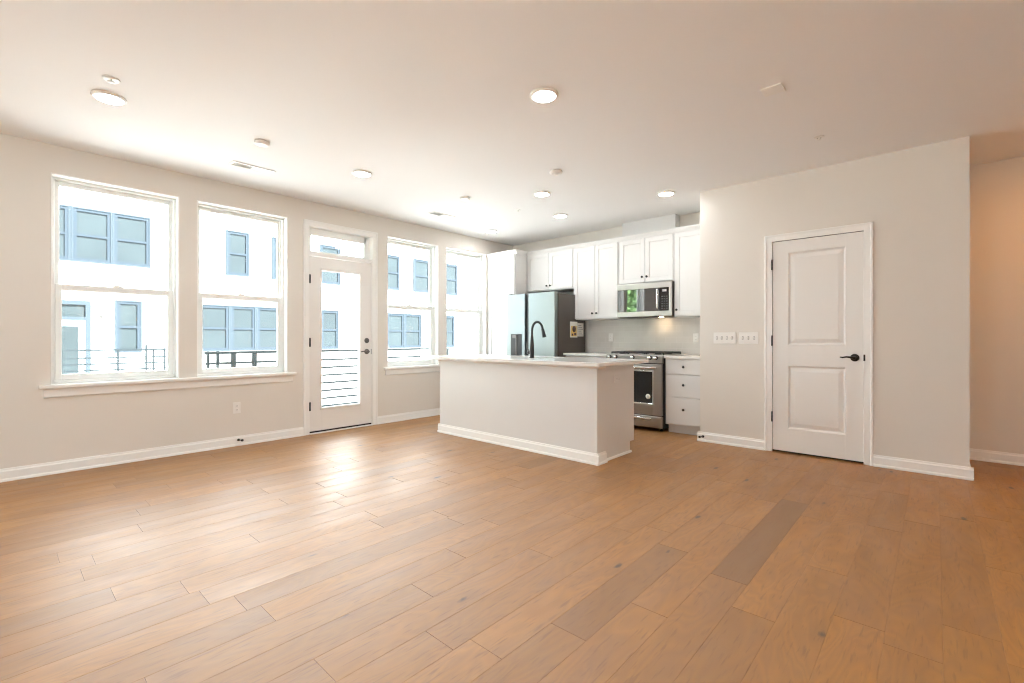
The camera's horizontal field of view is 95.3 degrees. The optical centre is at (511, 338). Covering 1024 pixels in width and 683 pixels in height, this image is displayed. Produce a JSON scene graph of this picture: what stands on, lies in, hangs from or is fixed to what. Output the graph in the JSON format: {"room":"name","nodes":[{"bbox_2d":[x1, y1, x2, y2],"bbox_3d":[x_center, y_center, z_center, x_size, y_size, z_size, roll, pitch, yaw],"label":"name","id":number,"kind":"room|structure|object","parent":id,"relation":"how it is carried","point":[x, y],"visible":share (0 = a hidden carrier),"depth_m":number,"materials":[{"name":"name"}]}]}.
{"room":"open-plan living room","nodes":[
{"label":"open-plan living room","id":0,"kind":"room"},
{"bbox_2d":[0,133,512,468],"bbox_3d":[-3.611,-0.185,4.206,0.200,2.840,10.880,0,0,42],"label":"wall","id":1,"kind":"structure","parent":0,"point":[34,429],"depth_m":4.30,"materials":[{"name":"paint"}]},
{"bbox_2d":[51,172,178,384],"bbox_3d":[-3.574,-0.497,4.238,0.191,1.748,0.883,0,0,42],"label":"window","id":2,"kind":"structure","parent":1,"relation":"in","point":[172,202],"depth_m":4.22,"materials":[{"name":"white plastic"}]},
{"bbox_2d":[38,372,296,397],"bbox_3d":[-3.181,0.432,4.575,0.150,0.107,2.055,0,0,42],"label":"window sill","id":3,"kind":"structure","parent":1,"relation":"attached to","point":[139,385],"depth_m":4.36,"materials":[{"name":"white wood"}]},
{"bbox_2d":[0,408,439,481],"bbox_3d":[-3.739,1.065,3.897,0.024,0.100,9.950,0,0,42],"label":"baseboard","id":4,"kind":"structure","parent":1,"relation":"attached to","point":[56,467],"depth_m":4.37,"materials":[{"name":"white wood"}]},
{"bbox_2d":[233,402,240,413],"bbox_3d":[-2.869,0.720,4.868,0.009,0.116,0.072,0,0,42],"label":"wall outlet","id":5,"kind":"object","parent":1,"relation":"attached to","point":[237,405],"visible":1,"depth_m":4.87,"materials":[{"name":"white plastic"}]},
{"bbox_2d":[197,200,287,376],"bbox_3d":[-2.886,-0.497,4.996,0.191,1.748,0.873,0,0,42],"label":"window","id":6,"kind":"structure","parent":1,"relation":"in","point":[281,222],"depth_m":5.12,"materials":[{"name":"white plastic"}]},
{"bbox_2d":[303,219,377,435],"bbox_3d":[-2.137,-0.130,5.787,0.239,2.502,0.958,0,0,42],"label":"door","id":7,"kind":"structure","parent":1,"relation":"in","point":[317,419],"depth_m":5.71,"materials":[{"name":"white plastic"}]},
{"bbox_2d":[383,364,439,374],"bbox_3d":[-1.075,0.432,6.898,0.150,0.107,1.925,0,0,42],"label":"window sill","id":8,"kind":"structure","parent":1,"relation":"attached to","point":[394,370],"depth_m":6.47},
{"bbox_2d":[387,236,438,366],"bbox_3d":[-1.438,-0.497,6.593,0.191,1.748,0.863,0,0,42],"label":"window","id":9,"kind":"structure","parent":1,"relation":"in","point":[433,250],"depth_m":6.85,"materials":[{"name":"white plastic"}]},
{"bbox_2d":[446,247,485,354],"bbox_3d":[-0.771,-0.497,7.329,0.191,1.748,0.836,0,0,42],"label":"window","id":10,"kind":"structure","parent":1,"relation":"in","point":[480,258],"depth_m":7.59,"materials":[{"name":"white plastic"}]},
{"bbox_2d":[0,415,1023,682],"bbox_3d":[-0.293,1.175,1.285,8.960,0.120,10.710,0,0,42],"label":"floor","id":11,"kind":"structure","parent":0,"point":[406,551],"depth_m":2.28,"materials":[{"name":"brown wood"}]},
{"bbox_2d":[486,249,528,354],"bbox_3d":[0.037,-0.128,7.600,0.640,2.487,0.647,0,0,42],"label":"pantry cabinet","id":12,"kind":"object","parent":11,"relation":"on","point":[507,270],"visible":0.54,"depth_m":7.38,"materials":[{"name":"white wood"}]},
{"bbox_2d":[437,359,633,465],"bbox_3d":[0.185,0.678,5.125,2.230,0.874,0.764,0,0,42],"label":"kitchen island","id":13,"kind":"object","parent":11,"relation":"on","point":[574,413],"visible":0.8,"depth_m":4.59,"materials":[{"name":"white paint"}]},
{"bbox_2d":[420,354,648,366],"bbox_3d":[0.130,0.224,5.209,2.525,0.032,0.968,0,0,42],"label":"island countertop","id":14,"kind":"structure","parent":13,"relation":"on","point":[552,360],"depth_m":4.70,"materials":[{"name":"white stone"}]},
{"bbox_2d":[526,321,545,357],"bbox_3d":[0.269,0.005,5.160,0.105,0.406,0.267,0,0,42],"label":"faucet","id":15,"kind":"object","parent":14,"relation":"on","point":[531,351],"visible":0.98,"depth_m":5.06,"materials":[{"name":"black metal"}]},
{"bbox_2d":[507,290,584,356],"bbox_3d":[0.502,0.223,6.988,0.900,1.784,0.772,0,0,42],"label":"refrigerator","id":16,"kind":"object","parent":11,"relation":"on","point":[555,310],"visible":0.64,"depth_m":6.67,"materials":[{"name":"metal"}]},
{"bbox_2d":[570,322,576,336],"bbox_3d":[0.893,-0.133,6.743,0.005,0.227,0.180,0,0,42],"label":"leaflet","id":17,"kind":"object","parent":16,"relation":"attached to","point":[573,325],"visible":1,"depth_m":6.73,"materials":[{"name":"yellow paper"}]},
{"bbox_2d":[578,323,582,335],"bbox_3d":[1.008,-0.132,6.871,0.004,0.195,0.150,0,0,42],"label":"leaflet","id":18,"kind":"object","parent":16,"relation":"attached to","point":[580,325],"visible":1,"depth_m":6.87,"materials":[{"name":"white paper"}]},
{"bbox_2d":[566,355,605,357],"bbox_3d":[1.190,0.673,6.540,0.667,0.884,0.668,0,0,42],"label":"base cabinet","id":19,"kind":"object","parent":11,"relation":"on","point":[566,355],"visible":0.03,"depth_m":6.27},
{"bbox_2d":[563,352,610,355],"bbox_3d":[1.186,0.214,6.543,0.682,0.032,0.648,0,0,42],"label":"countertop","id":20,"kind":"structure","parent":19,"relation":"on","point":[576,353],"depth_m":6.33,"materials":[{"name":"white stone"}]},
{"bbox_2d":[606,351,680,430],"bbox_3d":[1.695,0.639,6.016,0.764,0.952,0.720,0,0,42],"label":"range","id":21,"kind":"object","parent":11,"relation":"on","point":[650,377],"visible":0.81,"depth_m":5.66,"materials":[{"name":"metal"}]},
{"bbox_2d":[606,353,679,355],"bbox_3d":[1.723,0.202,6.047,0.764,0.017,0.637,0,0,42],"label":"cooktop","id":22,"kind":"object","parent":21,"relation":"in","point":[612,354],"depth_m":5.81,"materials":[{"name":"metal"}]},
{"bbox_2d":[666,358,699,434],"bbox_3d":[2.199,0.673,5.626,0.475,0.884,0.667,0,0,42],"label":"base cabinet","id":23,"kind":"object","parent":11,"relation":"on","point":[682,375],"visible":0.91,"depth_m":5.42,"materials":[{"name":"white wood"}]},
{"bbox_2d":[664,354,699,358],"bbox_3d":[2.198,0.214,5.626,0.481,0.032,0.648,0,0,42],"label":"countertop","id":24,"kind":"structure","parent":23,"relation":"on","point":[681,356],"depth_m":5.46,"materials":[{"name":"white stone"}]},
{"bbox_2d":[0,0,1023,245],"bbox_3d":[-0.269,-1.730,1.229,9.150,0.250,10.960,0,0,42],"label":"ceiling","id":25,"kind":"structure","parent":0,"point":[431,99],"depth_m":3.03,"materials":[{"name":"paint"}]},
{"bbox_2d":[90,90,126,105],"bbox_3d":[-2.675,-1.596,3.101,0.188,0.018,0.188,0,0,42],"label":"recessed light","id":26,"kind":"object","parent":25,"relation":"in","point":[107,97],"visible":1,"depth_m":3.08,"materials":[{"name":"white plastic"}]},
{"bbox_2d":[94,94,122,104],"bbox_3d":[-2.675,-1.593,3.101,0.146,0.013,0.146,0,0,42],"label":"diffuser","id":27,"kind":"object","parent":26,"relation":"attached to","point":[113,99],"depth_m":3.09,"materials":[{"name":"white plastic"}]},
{"bbox_2d":[101,75,119,83],"bbox_3d":[-2.477,-1.595,2.885,0.090,0.019,0.090,0,0,42],"label":"sprinkler head","id":28,"kind":"object","parent":25,"relation":"attached to","point":[110,79],"visible":1,"depth_m":2.88},
{"bbox_2d":[228,160,275,174],"bbox_3d":[-2.431,-1.600,4.378,0.130,0.008,0.370,0,0,42],"label":"ceiling vent","id":29,"kind":"object","parent":25,"relation":"in","point":[233,163],"visible":1,"depth_m":4.37,"materials":[{"name":"white plastic"}]},
{"bbox_2d":[254,139,269,146],"bbox_3d":[-2.039,-1.592,3.808,0.116,0.025,0.116,0,0,42],"label":"disc","id":30,"kind":"object","parent":25,"relation":"attached to","point":[259,142],"visible":1,"depth_m":3.78,"materials":[{"name":"white plastic"}]},
{"bbox_2d":[352,170,371,176],"bbox_3d":[-1.452,-1.596,4.520,0.188,0.018,0.188,0,0,42],"label":"recessed light","id":31,"kind":"object","parent":25,"relation":"in","point":[360,173],"visible":1,"depth_m":4.49,"materials":[{"name":"white plastic"}]},
{"bbox_2d":[354,172,369,176],"bbox_3d":[-1.452,-1.593,4.520,0.146,0.013,0.146,0,0,42],"label":"diffuser","id":32,"kind":"object","parent":31,"relation":"attached to","point":[360,174],"depth_m":4.51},
{"bbox_2d":[427,211,454,218],"bbox_3d":[-0.908,-1.600,6.048,0.130,0.008,0.370,0,0,42],"label":"ceiling vent","id":33,"kind":"object","parent":25,"relation":"in","point":[432,212],"visible":1,"depth_m":6.05,"materials":[{"name":"white plastic"}]},
{"bbox_2d":[460,196,469,200],"bbox_3d":[-0.534,-1.592,5.303,0.120,0.025,0.120,0,0,42],"label":"disc","id":34,"kind":"object","parent":25,"relation":"attached to","point":[464,198],"visible":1,"depth_m":5.27,"materials":[{"name":"white plastic"}]},
{"bbox_2d":[485,230,496,232],"bbox_3d":[-0.313,-1.596,6.952,0.188,0.018,0.188,0,0,42],"label":"recessed light","id":35,"kind":"object","parent":25,"relation":"in","point":[486,231],"visible":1,"depth_m":6.91,"materials":[{"name":"white plastic"}]},
{"bbox_2d":[533,191,550,196],"bbox_3d":[0.331,-1.596,5.151,0.188,0.018,0.188,0,0,42],"label":"recessed light","id":36,"kind":"object","parent":25,"relation":"in","point":[537,193],"visible":1,"depth_m":5.12,"materials":[{"name":"white plastic"}]},
{"bbox_2d":[535,193,548,196],"bbox_3d":[0.331,-1.593,5.151,0.146,0.013,0.146,0,0,42],"label":"diffuser","id":37,"kind":"object","parent":36,"relation":"attached to","point":[536,194],"depth_m":5.14,"materials":[{"name":"white plastic"}]},
{"bbox_2d":[530,87,557,102],"bbox_3d":[0.211,-1.596,3.069,0.188,0.018,0.188,0,0,42],"label":"recessed light","id":38,"kind":"object","parent":25,"relation":"in","point":[542,94],"visible":1,"depth_m":3.05,"materials":[{"name":"white plastic"}]},
{"bbox_2d":[533,91,554,101],"bbox_3d":[0.211,-1.593,3.069,0.146,0.013,0.146,0,0,42],"label":"diffuser","id":39,"kind":"object","parent":38,"relation":"attached to","point":[538,96],"depth_m":3.06,"materials":[{"name":"white plastic"}]},
{"bbox_2d":[550,169,561,175],"bbox_3d":[0.422,-1.590,4.480,0.124,0.029,0.124,0,0,42],"label":"smoke detector","id":40,"kind":"object","parent":25,"relation":"attached to","point":[555,172],"visible":1,"depth_m":4.44,"materials":[{"name":"white plastic"}]},
{"bbox_2d":[553,213,567,217],"bbox_3d":[0.630,-1.596,6.069,0.188,0.018,0.188,0,0,42],"label":"recessed light","id":41,"kind":"object","parent":25,"relation":"in","point":[560,215],"visible":1,"depth_m":6.03,"materials":[{"name":"white plastic"}]},
{"bbox_2d":[657,190,674,196],"bbox_3d":[1.695,-1.596,5.140,0.188,0.018,0.188,0,0,42],"label":"recessed light","id":42,"kind":"object","parent":25,"relation":"in","point":[667,192],"visible":1,"depth_m":5.10,"materials":[{"name":"white plastic"}]},
{"bbox_2d":[659,192,672,195],"bbox_3d":[1.695,-1.593,5.140,0.146,0.013,0.146,0,0,42],"label":"diffuser","id":43,"kind":"object","parent":42,"relation":"attached to","point":[660,193],"depth_m":5.11,"materials":[{"name":"white plastic"}]},
{"bbox_2d":[760,83,785,96],"bbox_3d":[1.678,-1.600,3.004,0.120,0.009,0.120,0,0,42],"label":"cover plate","id":44,"kind":"object","parent":25,"relation":"attached to","point":[777,88],"visible":1,"depth_m":3.00,"materials":[{"name":"white plastic"}]},
{"bbox_2d":[814,135,823,139],"bbox_3d":[2.442,-1.595,3.713,0.072,0.019,0.072,0,0,42],"label":"sprinkler head","id":45,"kind":"object","parent":25,"relation":"attached to","point":[819,137],"visible":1,"depth_m":3.71},
{"bbox_2d":[513,212,699,351],"bbox_3d":[1.360,-0.245,6.941,3.490,2.720,0.150,0,0,42],"label":"wall","id":46,"kind":"structure","parent":0,"point":[694,218],"depth_m":7.05,"materials":[{"name":"paint"}]},
{"bbox_2d":[527,244,573,292],"bbox_3d":[0.667,-1.052,7.208,0.886,0.639,0.382,0,0,42],"label":"upper cabinet","id":47,"kind":"object","parent":46,"relation":"attached to","point":[549,269],"visible":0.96,"depth_m":7.07,"materials":[{"name":"white wood"}]},
{"bbox_2d":[573,237,628,320],"bbox_3d":[1.268,-0.822,6.662,0.736,1.099,0.382,0,0,42],"label":"upper cabinet","id":48,"kind":"object","parent":46,"relation":"attached to","point":[596,263],"visible":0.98,"depth_m":6.53,"materials":[{"name":"white wood"}]},
{"bbox_2d":[589,317,699,353],"bbox_3d":[1.876,-0.037,6.364,1.949,0.469,0.010,0,0,42],"label":"backsplash","id":49,"kind":"structure","parent":46,"relation":"attached to","point":[663,334],"depth_m":6.39,"materials":[{"name":"tile"}]},
{"bbox_2d":[609,333,612,340],"bbox_3d":[1.429,-0.020,6.756,0.072,0.116,0.009,0,0,42],"label":"wall outlet","id":50,"kind":"object","parent":49,"relation":"attached to","point":[610,334],"visible":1,"depth_m":6.75,"materials":[{"name":"white plastic"}]},
{"bbox_2d":[693,333,698,342],"bbox_3d":[2.336,-0.010,5.934,0.072,0.116,0.009,0,0,42],"label":"wall outlet","id":51,"kind":"object","parent":49,"relation":"attached to","point":[695,335],"visible":1,"depth_m":5.93,"materials":[{"name":"white plastic"}]},
{"bbox_2d":[618,228,673,284],"bbox_3d":[1.825,-1.044,6.157,0.765,0.655,0.382,0,0,42],"label":"upper cabinet","id":52,"kind":"object","parent":46,"relation":"attached to","point":[647,257],"visible":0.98,"depth_m":6.02,"materials":[{"name":"white wood"}]},
{"bbox_2d":[617,281,673,318],"bbox_3d":[1.806,-0.497,6.136,0.756,0.436,0.436,0,0,42],"label":"microwave","id":53,"kind":"object","parent":52,"relation":"attached to","point":[654,299],"visible":0.99,"depth_m":5.99,"materials":[{"name":"metal"}]},
{"bbox_2d":[622,214,679,235],"bbox_3d":[1.861,-1.475,6.291,0.755,0.260,0.140,0,0,42],"label":"soffit","id":54,"kind":"object","parent":46,"relation":"attached to","point":[672,220],"depth_m":6.20,"materials":[{"name":"white paint"}]},
{"bbox_2d":[673,223,699,317],"bbox_3d":[2.289,-0.822,5.736,0.487,1.099,0.382,0,0,42],"label":"upper cabinet","id":55,"kind":"object","parent":46,"relation":"attached to","point":[686,238],"visible":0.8,"depth_m":5.67,"materials":[{"name":"white wood"}]},
{"bbox_2d":[700,136,969,466],"bbox_3d":[3.189,-0.245,4.789,2.110,2.720,1.040,0,0,42],"label":"wall","id":56,"kind":"structure","parent":0,"point":[916,200],"depth_m":4.05,"materials":[{"name":"paint"}]},
{"bbox_2d":[714,332,735,343],"bbox_3d":[2.249,-0.009,4.928,0.211,0.118,0.017,0,0,42],"label":"switch plate","id":57,"kind":"object","parent":56,"relation":"attached to","point":[719,337],"visible":1,"depth_m":4.92,"materials":[{"name":"white plastic"}]},
{"bbox_2d":[739,332,757,343],"bbox_3d":[2.417,-0.009,4.776,0.184,0.120,0.017,0,0,42],"label":"switch plate","id":58,"kind":"object","parent":56,"relation":"attached to","point":[744,337],"visible":1,"depth_m":4.78,"materials":[{"name":"white plastic"}]},
{"bbox_2d":[765,222,872,465],"bbox_3d":[2.873,0.045,4.412,0.860,2.140,0.184,0,0,42],"label":"door","id":59,"kind":"structure","parent":56,"relation":"in","point":[819,282],"depth_m":4.37,"materials":[{"name":"white wood"}]},
{"bbox_2d":[697,431,1023,480],"bbox_3d":[4.307,1.065,3.658,5.334,0.100,0.914,0,0,42],"label":"baseboard","id":60,"kind":"structure","parent":56,"relation":"attached to","point":[917,466],"depth_m":4.09,"materials":[{"name":"white wood"}]},
{"bbox_2d":[970,156,1023,453],"bbox_3d":[4.718,-0.245,4.004,5.190,2.720,0.150,0,0,42],"label":"wall","id":61,"kind":"structure","parent":0,"point":[996,187],"depth_m":4.21,"materials":[{"name":"paint"}]},
{"label":"outside","id":62,"kind":"structure","parent":0,"visible":0},
{"bbox_3d":[-2.111,1.235,6.991,1.320,0.120,4.120,0,0,42],"label":"deck","id":63,"kind":"object","parent":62,"visible":0},
{"bbox_2d":[204,347,449,406],"bbox_3d":[-2.542,0.668,7.394,0.060,1.015,4.020,0,0,42],"label":"balcony railing","id":64,"kind":"object","parent":63,"relation":"on","point":[233,362],"visible":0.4,"depth_m":7.09,"materials":[{"name":"black metal"}]},
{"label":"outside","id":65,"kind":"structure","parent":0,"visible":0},
{"bbox_3d":[-6.073,4.615,15.632,90.000,0.200,105.000,0,0,42],"label":"ground","id":66,"kind":"structure","parent":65,"visible":0},
{"bbox_2d":[59,186,476,404],"bbox_3d":[-6.450,-0.460,20.293,9.780,9.950,26.840,0,0,42],"label":"townhouse","id":67,"kind":"structure","parent":66,"relation":"on","point":[105,240],"depth_m":13.38,"materials":[{"name":"white stone"}]},
{"bbox_2d":[62,344,166,373],"bbox_3d":[-8.976,0.830,10.347,0.060,1.410,2.510,0,0,42],"label":"balcony railing","id":68,"kind":"object","parent":67,"relation":"on","point":[153,356],"visible":0.16,"depth_m":10.48,"materials":[{"name":"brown metal"}]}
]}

